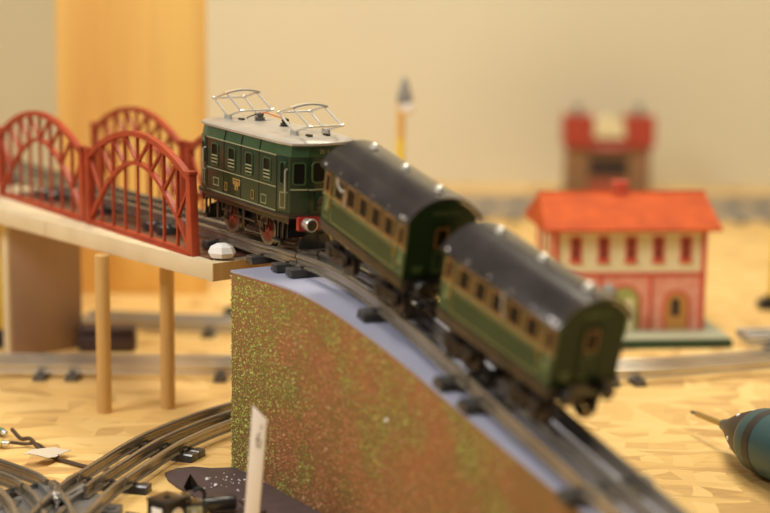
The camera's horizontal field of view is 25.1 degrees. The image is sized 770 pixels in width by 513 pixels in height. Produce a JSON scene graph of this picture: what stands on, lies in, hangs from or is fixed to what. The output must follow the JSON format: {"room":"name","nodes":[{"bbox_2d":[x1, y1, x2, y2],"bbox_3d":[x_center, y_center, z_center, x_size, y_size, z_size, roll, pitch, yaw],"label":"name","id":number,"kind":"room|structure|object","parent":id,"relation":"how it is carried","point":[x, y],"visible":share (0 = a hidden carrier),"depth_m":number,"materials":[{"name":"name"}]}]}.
{"room":"playroom","nodes":[
{"label":"playroom","id":0,"kind":"room"},
{"bbox_2d":[0,0,58,170],"bbox_3d":[-0.709,-0.795,2.337,0.049,1.518,0.859,6,11,27],"label":"wall","id":1,"kind":"structure","parent":0,"point":[28,72],"depth_m":2.68,"materials":[{"name":"beige paint"}]},
{"bbox_2d":[0,184,769,512],"bbox_3d":[-0.001,0.108,1.593,3.000,0.018,2.500,1,10,0],"label":"floor","id":2,"kind":"structure","parent":0,"point":[688,457],"depth_m":1.45,"materials":[{"name":"beige wood"}]},
{"bbox_2d":[0,224,2,328],"bbox_3d":[-0.376,0.019,1.670,0.014,0.120,0.014,1,10,0],"label":"post","id":3,"kind":"object","parent":2,"relation":"on","point":[1,297],"visible":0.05,"depth_m":1.67,"materials":[{"name":"yellow paint"}]},
{"bbox_2d":[0,329,3,347],"bbox_3d":[-0.369,0.078,1.639,0.028,0.016,0.016,1,10,0],"label":"block","id":4,"kind":"object","parent":2,"relation":"on","point":[1,330],"visible":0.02,"depth_m":1.63,"materials":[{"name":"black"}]},
{"bbox_2d":[0,427,7,435],"bbox_3d":[-0.299,0.136,1.341,0.019,0.007,0.007,9,13,39],"label":"plug","id":5,"kind":"object","parent":2,"relation":"on","point":[3,432],"visible":1,"depth_m":1.33,"materials":[{"name":"green plastic"}]},
{"bbox_2d":[0,439,9,446],"bbox_3d":[-0.293,0.141,1.308,0.019,0.007,0.007,3,10,11],"label":"plug","id":6,"kind":"object","parent":2,"relation":"on","point":[3,443],"visible":1,"depth_m":1.30,"materials":[{"name":"yellow plastic"}]},
{"bbox_2d":[0,458,59,498],"bbox_3d":[-0.353,0.145,1.265,0.288,0.014,0.069,8,12,35],"label":"track section","id":7,"kind":"object","parent":2,"relation":"on","point":[11,474],"visible":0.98,"depth_m":1.20,"materials":[{"name":"black metal"}]},
{"bbox_2d":[10,441,59,456],"bbox_3d":[-0.259,0.144,1.297,0.054,0.005,0.014,8,13,36],"label":"wire","id":8,"kind":"object","parent":2,"relation":"on","point":[11,442],"visible":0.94,"depth_m":1.31,"materials":[{"name":"brown"}]},
{"bbox_2d":[1,225,81,352],"bbox_3d":[-0.320,0.025,1.611,0.076,0.131,0.012,-8,13,-39],"label":"pier","id":9,"kind":"object","parent":2,"relation":"on","point":[42,286],"visible":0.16,"depth_m":1.60,"materials":[{"name":"beige wood"}]},
{"bbox_2d":[0,183,66,235],"bbox_3d":[-0.332,-0.053,1.637,0.150,0.014,0.309,-8,13,-39],"label":"board","id":10,"kind":"object","parent":9,"relation":"on","point":[14,214],"visible":0.33,"depth_m":1.51,"materials":[{"name":"brown wood"}]},
{"bbox_2d":[6,160,77,196],"bbox_3d":[-0.351,-0.080,1.691,0.061,0.014,0.210,-6,12,-34],"label":"track section","id":11,"kind":"object","parent":10,"relation":"on","point":[25,165],"visible":0.48,"depth_m":1.65,"materials":[{"name":"black metal"}]},
{"bbox_2d":[0,106,187,221],"bbox_3d":[-0.267,-0.090,1.561,0.104,0.086,0.191,-6,12,-34],"label":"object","id":12,"kind":"object","parent":10,"relation":"on","point":[73,208],"visible":0.73,"depth_m":1.54,"materials":[{"name":"red metal"}]},
{"bbox_2d":[44,182,203,229],"bbox_3d":[-0.228,-0.047,1.513,0.061,0.014,0.224,-6,12,-34],"label":"track section","id":13,"kind":"object","parent":12,"relation":"on","point":[119,192],"visible":0.49,"depth_m":1.49,"materials":[{"name":"black metal"}]},
{"bbox_2d":[24,447,70,457],"bbox_3d":[-0.248,0.145,1.275,0.017,0.007,0.036,8,12,36],"label":"scrap","id":14,"kind":"object","parent":2,"relation":"on","point":[51,452],"visible":1,"depth_m":1.27,"materials":[{"name":"beige paper"}]},
{"bbox_2d":[10,428,108,470],"bbox_3d":[-0.246,0.145,1.288,0.122,0.010,0.014,10,13,41],"label":"wire","id":15,"kind":"object","parent":2,"relation":"on","point":[12,430],"visible":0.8,"depth_m":1.30,"materials":[{"name":"brown"}]},
{"bbox_2d":[0,472,126,512],"bbox_3d":[-0.220,0.168,1.131,0.087,0.019,0.148,1,10,0],"label":"turnout","id":16,"kind":"object","parent":2,"relation":"on","point":[69,496],"visible":1,"depth_m":1.16,"materials":[{"name":"silver metal"}]},
{"bbox_2d":[94,254,111,413],"bbox_3d":[-0.229,0.063,1.402,0.012,0.131,0.012,1,10,0],"label":"support post","id":17,"kind":"object","parent":2,"relation":"on","point":[102,264],"visible":1,"depth_m":1.40,"materials":[{"name":"brown wood"}]},
{"bbox_2d":[78,323,136,351],"bbox_3d":[-0.262,0.076,1.632,0.054,0.024,0.026,0,10,-6],"label":"case","id":18,"kind":"object","parent":2,"relation":"on","point":[123,335],"visible":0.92,"depth_m":1.62,"materials":[{"name":"grey"}]},
{"bbox_2d":[55,0,207,293],"bbox_3d":[-0.272,-0.315,1.846,0.160,0.720,0.020,1,10,0],"label":"wooden plank","id":19,"kind":"object","parent":2,"relation":"on","point":[151,55],"visible":0.55,"depth_m":1.86,"materials":[{"name":"brown wood"}]},
{"bbox_2d":[65,402,231,494],"bbox_3d":[-0.086,0.129,1.374,0.118,0.014,0.428,10,13,41],"label":"track section","id":20,"kind":"object","parent":2,"relation":"on","point":[174,440],"visible":0.45,"depth_m":1.28,"materials":[{"name":"black metal"}]},
{"bbox_2d":[82,310,231,338],"bbox_3d":[-0.121,0.068,1.715,0.365,0.014,0.070,1,10,2],"label":"track section","id":21,"kind":"object","parent":2,"relation":"on","point":[210,324],"visible":0.27,"depth_m":1.71,"materials":[{"name":"grey metal"}]},
{"bbox_2d":[159,267,174,409],"bbox_3d":[-0.179,0.061,1.418,0.012,0.131,0.012,1,10,0],"label":"support post","id":22,"kind":"object","parent":2,"relation":"on","point":[166,277],"visible":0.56,"depth_m":1.41,"materials":[{"name":"brown wood"}]},
{"bbox_2d":[45,218,270,281],"bbox_3d":[-0.159,-0.012,1.417,0.128,0.014,0.253,-8,13,-39],"label":"board","id":23,"kind":"object","parent":22,"relation":"on","point":[68,230],"visible":0.45,"depth_m":1.36,"materials":[{"name":"brown wood"}]},
{"bbox_2d":[84,130,301,259],"bbox_3d":[-0.152,-0.059,1.396,0.104,0.086,0.209,-6,12,-34],"label":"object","id":24,"kind":"object","parent":23,"relation":"on","point":[188,242],"visible":0.64,"depth_m":1.38,"materials":[{"name":"red metal"}]},
{"bbox_2d":[155,210,325,272],"bbox_3d":[-0.104,-0.013,1.327,0.064,0.016,0.226,-5,12,-31],"label":"track section","id":25,"kind":"object","parent":24,"relation":"on","point":[281,256],"visible":0.69,"depth_m":1.30,"materials":[{"name":"black metal"}]},
{"bbox_2d":[198,89,354,250],"bbox_3d":[-0.082,-0.066,1.284,0.063,0.113,0.174,-6,13,-32],"label":"locomotive","id":26,"kind":"object","parent":25,"relation":"on","point":[267,174],"visible":0.86,"depth_m":1.25,"materials":[{"name":"green metal"}]},
{"bbox_2d":[317,196,322,205],"bbox_3d":[-0.045,-0.039,1.220,0.007,0.007,0.003,-6,13,-32],"label":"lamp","id":27,"kind":"object","parent":26,"relation":"on","point":[319,201],"depth_m":1.22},
{"bbox_2d":[208,243,235,258],"bbox_3d":[-0.122,-0.004,1.294,0.021,0.011,0.016,1,10,0],"label":"lump","id":28,"kind":"object","parent":23,"relation":"on","point":[218,250],"visible":1,"depth_m":1.29,"materials":[{"name":"white"}]},
{"bbox_2d":[146,491,187,512],"bbox_3d":[-0.143,0.167,1.133,0.019,0.022,0.019,8,13,36],"label":"lantern","id":29,"kind":"object","parent":2,"relation":"on","point":[166,501],"visible":1,"depth_m":1.13,"materials":[{"name":"black metal"}]},
{"bbox_2d":[223,306,231,314],"bbox_3d":[-0.137,0.056,1.760,0.056,0.023,0.022,1,10,0],"label":"lump","id":30,"kind":"object","parent":2,"relation":"on","point":[227,310],"visible":0.14,"depth_m":1.75,"materials":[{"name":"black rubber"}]},
{"bbox_2d":[165,406,320,512],"bbox_3d":[-0.093,0.128,1.175,0.064,0.086,0.191,-6,12,-32],"label":"sheet","id":31,"kind":"object","parent":2,"relation":"on","point":[273,500],"depth_m":1.18,"materials":[{"name":"fabric"}]},
{"bbox_2d":[184,474,204,490],"bbox_3d":[-0.133,0.158,1.205,0.016,0.012,0.004,1,10,0],"label":"flap","id":32,"kind":"object","parent":31,"relation":"on","point":[190,483],"visible":0.7,"depth_m":1.21,"materials":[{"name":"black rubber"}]},
{"bbox_2d":[181,486,236,512],"bbox_3d":[-0.117,0.163,1.154,0.037,0.019,0.019,-1,10,-12],"label":"motor","id":33,"kind":"object","parent":31,"relation":"on","point":[204,504],"visible":0.95,"depth_m":1.15,"materials":[{"name":"black metal"}]},
{"bbox_2d":[204,474,245,499],"bbox_3d":[-0.113,0.161,1.217,0.031,0.002,0.061,1,10,0],"label":"crumbs","id":34,"kind":"object","parent":31,"relation":"on","point":[206,478],"visible":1,"depth_m":1.23,"materials":[{"name":"white"}]},
{"bbox_2d":[238,498,265,512],"bbox_3d":[-0.089,0.168,1.162,0.025,0.007,0.004,9,13,38],"label":"wire","id":35,"kind":"object","parent":31,"relation":"on","point":[242,502],"visible":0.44,"depth_m":1.17,"materials":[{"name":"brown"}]},
{"bbox_2d":[0,348,769,386],"bbox_3d":[-0.095,0.099,1.546,1.053,0.014,0.112,0,10,-4],"label":"track section","id":36,"kind":"object","parent":2,"relation":"on","point":[635,371],"visible":0.61,"depth_m":1.54,"materials":[{"name":"grey metal"}]},
{"bbox_2d":[396,77,413,159],"bbox_3d":[0.016,-0.072,1.861,0.030,0.242,0.024,1,10,0],"label":"mast","id":37,"kind":"object","parent":2,"relation":"on","point":[405,106],"visible":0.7,"depth_m":1.84,"materials":[{"name":"yellow metal"}]},
{"bbox_2d":[229,266,661,512],"bbox_3d":[0.078,0.121,1.047,0.083,0.150,0.560,-6,12,-34],"label":"ramp","id":38,"kind":"object","parent":2,"relation":"on","point":[357,421],"visible":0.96,"depth_m":1.12,"materials":[{"name":"brown paint"}]},
{"bbox_2d":[285,251,515,392],"bbox_3d":[0.009,0.039,1.136,0.062,0.050,0.229,-5,12,-29],"label":"track section","id":39,"kind":"object","parent":38,"relation":"on","point":[456,379],"visible":0.61,"depth_m":1.11,"materials":[{"name":"black metal"}]},
{"bbox_2d":[319,140,482,315],"bbox_3d":[0.005,-0.020,1.125,0.056,0.103,0.137,-5,11,-29],"label":"coach","id":40,"kind":"object","parent":39,"relation":"on","point":[388,214],"visible":0.91,"depth_m":1.09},
{"bbox_2d":[369,143,378,149],"bbox_3d":[-0.007,-0.073,1.143,0.007,0.005,0.007,-5,23,-29],"label":"roof vent","id":41,"kind":"object","parent":40,"relation":"attached to","point":[374,146],"depth_m":1.14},
{"bbox_2d":[400,163,410,169],"bbox_3d":[0.013,-0.058,1.108,0.007,0.005,0.007,-5,23,-29],"label":"roof vent","id":42,"kind":"object","parent":40,"relation":"attached to","point":[405,166],"depth_m":1.11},
{"bbox_2d":[434,185,444,191],"bbox_3d":[0.034,-0.042,1.074,0.007,0.005,0.007,-5,23,-29],"label":"roof vent","id":43,"kind":"object","parent":40,"relation":"attached to","point":[439,188],"depth_m":1.07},
{"bbox_2d":[456,374,687,512],"bbox_3d":[0.139,0.137,0.926,0.061,0.088,0.291,-5,12,-30],"label":"track section","id":44,"kind":"object","parent":38,"relation":"on","point":[582,492],"visible":0.85,"depth_m":0.97,"materials":[{"name":"black metal"}]},
{"bbox_2d":[436,221,634,424],"bbox_3d":[0.082,0.037,1.016,0.056,0.105,0.138,-6,12,-32],"label":"coach","id":45,"kind":"object","parent":44,"relation":"on","point":[504,299],"visible":1,"depth_m":0.98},
{"bbox_2d":[495,226,505,233],"bbox_3d":[0.069,-0.016,1.031,0.007,0.005,0.007,-6,25,-32],"label":"roof vent","id":46,"kind":"object","parent":45,"relation":"attached to","point":[500,229],"depth_m":1.03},
{"bbox_2d":[538,253,548,260],"bbox_3d":[0.092,0.000,0.998,0.007,0.005,0.007,-6,25,-32],"label":"roof vent","id":47,"kind":"object","parent":45,"relation":"attached to","point":[541,256],"depth_m":1.00,"materials":[{"name":"silver metal"}]},
{"bbox_2d":[583,282,594,290],"bbox_3d":[0.114,0.017,0.965,0.007,0.005,0.007,-6,25,-32],"label":"roof vent","id":48,"kind":"object","parent":45,"relation":"attached to","point":[587,286],"depth_m":0.96,"materials":[{"name":"silver metal"}]},
{"bbox_2d":[561,104,654,190],"bbox_3d":[0.342,-0.161,2.661,0.156,0.146,0.070,1,10,0],"label":"house","id":49,"kind":"object","parent":2,"relation":"on","point":[598,152],"visible":0.76,"depth_m":2.64,"materials":[{"name":"red"}]},
{"bbox_2d":[457,194,769,209],"bbox_3d":[0.401,-0.082,2.599,0.721,0.014,0.069,0,10,-2],"label":"track section","id":50,"kind":"object","parent":2,"relation":"on","point":[731,202],"visible":0.38,"depth_m":2.58,"materials":[{"name":"grey metal"}]},
{"bbox_2d":[475,206,769,223],"bbox_3d":[0.411,-0.059,2.470,0.700,0.014,0.071,1,10,-1],"label":"track section","id":51,"kind":"object","parent":2,"relation":"on","point":[739,216],"visible":0.26,"depth_m":2.45,"materials":[{"name":"grey metal"}]},
{"bbox_2d":[524,180,732,348],"bbox_3d":[0.237,0.002,1.716,0.188,0.152,0.139,0,10,-6],"label":"station building","id":52,"kind":"object","parent":2,"relation":"on","point":[649,245],"visible":0.79,"depth_m":1.69,"materials":[{"name":"red"}]},
{"bbox_2d":[601,284,616,297],"bbox_3d":[0.215,0.052,1.668,0.017,0.051,0.017,1,10,0],"label":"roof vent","id":53,"kind":"object","parent":52,"relation":"on","point":[610,289],"visible":0.33,"depth_m":1.66,"materials":[{"name":"grey"}]},
{"bbox_2d":[624,298,633,329],"bbox_3d":[0.239,0.058,1.698,0.010,0.034,0.002,0,10,-6],"label":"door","id":54,"kind":"structure","parent":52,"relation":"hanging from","point":[629,302],"depth_m":1.70,"materials":[{"name":"beige"}]},
{"bbox_2d":[690,408,769,479],"bbox_3d":[0.288,0.130,1.279,0.128,0.054,0.202,-6,12,-35],"label":"spinning top","id":55,"kind":"object","parent":2,"relation":"on","point":[747,434],"visible":1,"depth_m":1.24,"materials":[{"name":"teal metal"}]},
{"bbox_2d":[736,328,769,348],"bbox_3d":[0.408,0.080,1.685,0.123,0.014,0.060,0,10,-6],"label":"track section","id":56,"kind":"object","parent":2,"relation":"on","point":[752,336],"visible":1,"depth_m":1.68,"materials":[{"name":"grey metal"}]},
{"bbox_2d":[756,276,769,309],"bbox_3d":[0.421,-0.051,1.845,0.030,0.216,0.024,2,10,0],"label":"mast","id":57,"kind":"object","parent":2,"relation":"on","point":[762,304],"visible":1,"depth_m":1.85,"materials":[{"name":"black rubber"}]},
{"bbox_2d":[206,0,769,187],"bbox_3d":[0.310,-0.849,2.713,2.400,1.518,0.040,1,10,0],"label":"wall","id":58,"kind":"structure","parent":0,"point":[492,83],"depth_m":2.79,"materials":[{"name":"beige paint"}]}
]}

